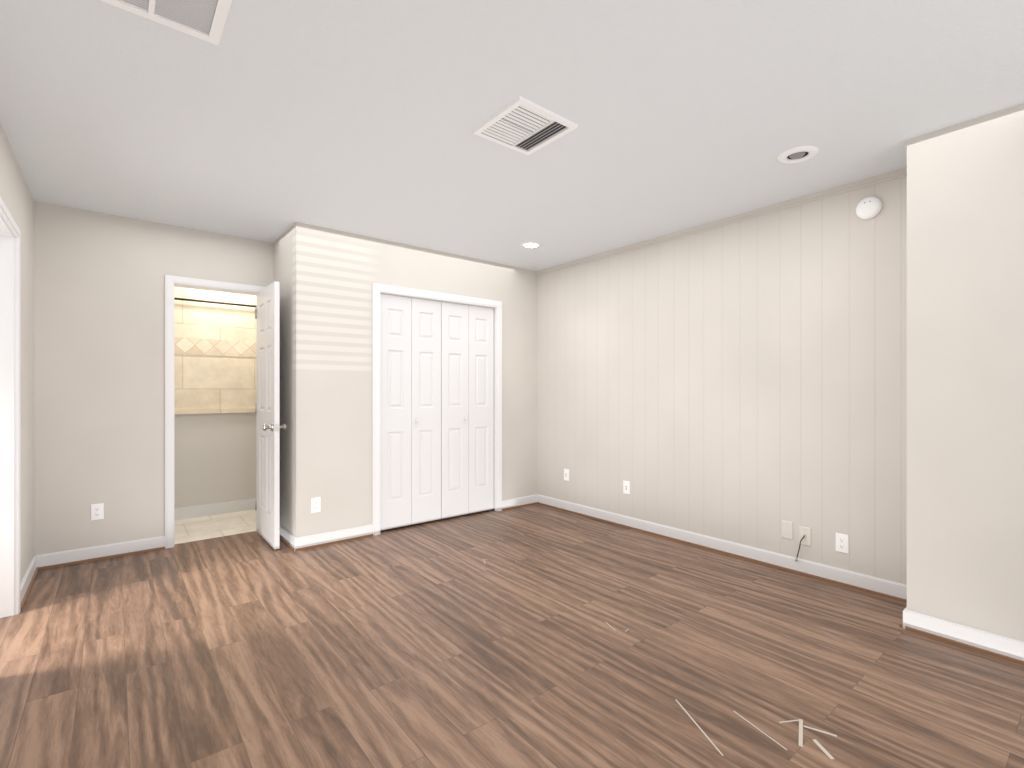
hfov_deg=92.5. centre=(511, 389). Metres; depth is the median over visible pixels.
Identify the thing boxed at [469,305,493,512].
closet door
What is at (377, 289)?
trim
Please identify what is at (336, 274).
wall
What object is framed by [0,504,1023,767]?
floor
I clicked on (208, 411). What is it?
tile ledge
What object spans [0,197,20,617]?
door frame
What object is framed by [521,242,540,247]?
recessed light
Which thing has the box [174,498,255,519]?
baseboard
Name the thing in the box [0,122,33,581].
wall
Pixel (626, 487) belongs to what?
outlet
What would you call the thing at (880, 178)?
crown molding
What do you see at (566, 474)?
outlet
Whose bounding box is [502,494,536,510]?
baseboard
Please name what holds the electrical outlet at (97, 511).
attached to the wall at (99, 357)
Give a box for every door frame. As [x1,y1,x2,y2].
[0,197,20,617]
[165,275,264,548]
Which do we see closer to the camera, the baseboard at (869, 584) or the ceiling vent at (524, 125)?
the ceiling vent at (524, 125)
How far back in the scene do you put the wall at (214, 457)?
4.75 m
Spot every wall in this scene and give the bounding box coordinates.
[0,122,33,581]
[34,201,272,555]
[174,412,255,507]
[273,225,292,534]
[293,222,536,537]
[537,176,906,584]
[907,103,1023,641]
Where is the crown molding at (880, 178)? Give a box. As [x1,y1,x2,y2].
[536,167,906,275]
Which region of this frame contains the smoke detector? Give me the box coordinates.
[856,196,882,219]
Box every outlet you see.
[91,503,103,520]
[311,497,320,512]
[564,469,568,480]
[623,480,629,494]
[795,526,810,561]
[836,533,848,553]
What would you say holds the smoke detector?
attached to the wall at (743, 382)
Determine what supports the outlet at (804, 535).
attached to the wall at (743, 382)
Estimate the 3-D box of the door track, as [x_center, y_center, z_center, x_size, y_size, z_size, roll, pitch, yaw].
[-0.661,-0.818,4.537,1.220,0.004,0.032,0,0,-39]
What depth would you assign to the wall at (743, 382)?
3.51 m
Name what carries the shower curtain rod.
attached to the wall tile
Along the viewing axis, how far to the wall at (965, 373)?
2.31 m
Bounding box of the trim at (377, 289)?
[372,283,501,535]
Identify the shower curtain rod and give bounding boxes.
[174,297,255,306]
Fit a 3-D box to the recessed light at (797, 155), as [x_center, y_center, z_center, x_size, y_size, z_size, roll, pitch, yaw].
[1.544,-1.278,2.648,0.200,0.061,0.200,0,0,-39]
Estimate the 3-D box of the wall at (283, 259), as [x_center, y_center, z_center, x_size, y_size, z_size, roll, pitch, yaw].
[-1.838,-0.030,4.038,0.100,2.480,0.586,0,0,-39]
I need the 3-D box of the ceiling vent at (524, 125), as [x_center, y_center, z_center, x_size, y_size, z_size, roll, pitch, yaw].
[0.061,-1.263,2.375,0.370,0.015,0.370,0,0,-39]
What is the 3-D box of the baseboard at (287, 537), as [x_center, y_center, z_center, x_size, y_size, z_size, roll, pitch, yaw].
[-1.856,1.163,3.959,0.026,0.095,0.686,0,0,-39]
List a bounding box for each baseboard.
[21,556,38,609]
[35,536,164,569]
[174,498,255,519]
[280,525,295,550]
[294,524,372,550]
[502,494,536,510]
[537,494,906,602]
[900,607,906,628]
[905,610,1023,665]
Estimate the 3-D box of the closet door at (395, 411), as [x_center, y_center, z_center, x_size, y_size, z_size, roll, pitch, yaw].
[-1.015,0.188,4.250,0.299,2.005,0.030,0,0,-39]
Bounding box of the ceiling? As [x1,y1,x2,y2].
[0,0,1023,270]
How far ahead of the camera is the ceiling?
2.19 m
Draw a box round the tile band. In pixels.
[174,337,255,356]
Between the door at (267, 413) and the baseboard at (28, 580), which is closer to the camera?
the baseboard at (28, 580)
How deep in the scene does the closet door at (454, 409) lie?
4.62 m
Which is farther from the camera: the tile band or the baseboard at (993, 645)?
the tile band
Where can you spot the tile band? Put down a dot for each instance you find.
(204, 347)
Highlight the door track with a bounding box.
[380,293,493,308]
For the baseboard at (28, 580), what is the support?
attached to the wall at (16, 197)
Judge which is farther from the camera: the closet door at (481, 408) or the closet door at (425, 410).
the closet door at (481, 408)
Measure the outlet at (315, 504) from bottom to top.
0.115 m
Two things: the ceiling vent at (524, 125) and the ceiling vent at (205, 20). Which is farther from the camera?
the ceiling vent at (524, 125)
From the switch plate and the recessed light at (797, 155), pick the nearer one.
the recessed light at (797, 155)
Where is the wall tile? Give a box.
[174,287,255,408]
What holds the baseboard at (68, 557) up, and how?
attached to the wall at (99, 357)
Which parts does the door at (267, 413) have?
bath door hinge, knob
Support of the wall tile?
attached to the wall at (214, 457)
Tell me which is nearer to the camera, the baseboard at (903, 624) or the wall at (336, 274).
the baseboard at (903, 624)
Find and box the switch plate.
[781,520,792,539]
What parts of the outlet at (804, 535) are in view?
cord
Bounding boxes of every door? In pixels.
[255,281,286,548]
[380,294,410,530]
[411,298,440,523]
[441,302,468,518]
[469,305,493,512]
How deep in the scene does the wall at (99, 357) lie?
3.53 m
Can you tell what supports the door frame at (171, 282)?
attached to the wall at (99, 357)
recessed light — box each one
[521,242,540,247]
[777,146,819,163]
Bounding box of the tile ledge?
[174,408,254,413]
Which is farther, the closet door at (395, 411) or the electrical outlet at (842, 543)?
the closet door at (395, 411)
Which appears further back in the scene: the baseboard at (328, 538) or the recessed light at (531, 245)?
the recessed light at (531, 245)
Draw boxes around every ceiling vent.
[100,0,231,44]
[472,96,578,154]

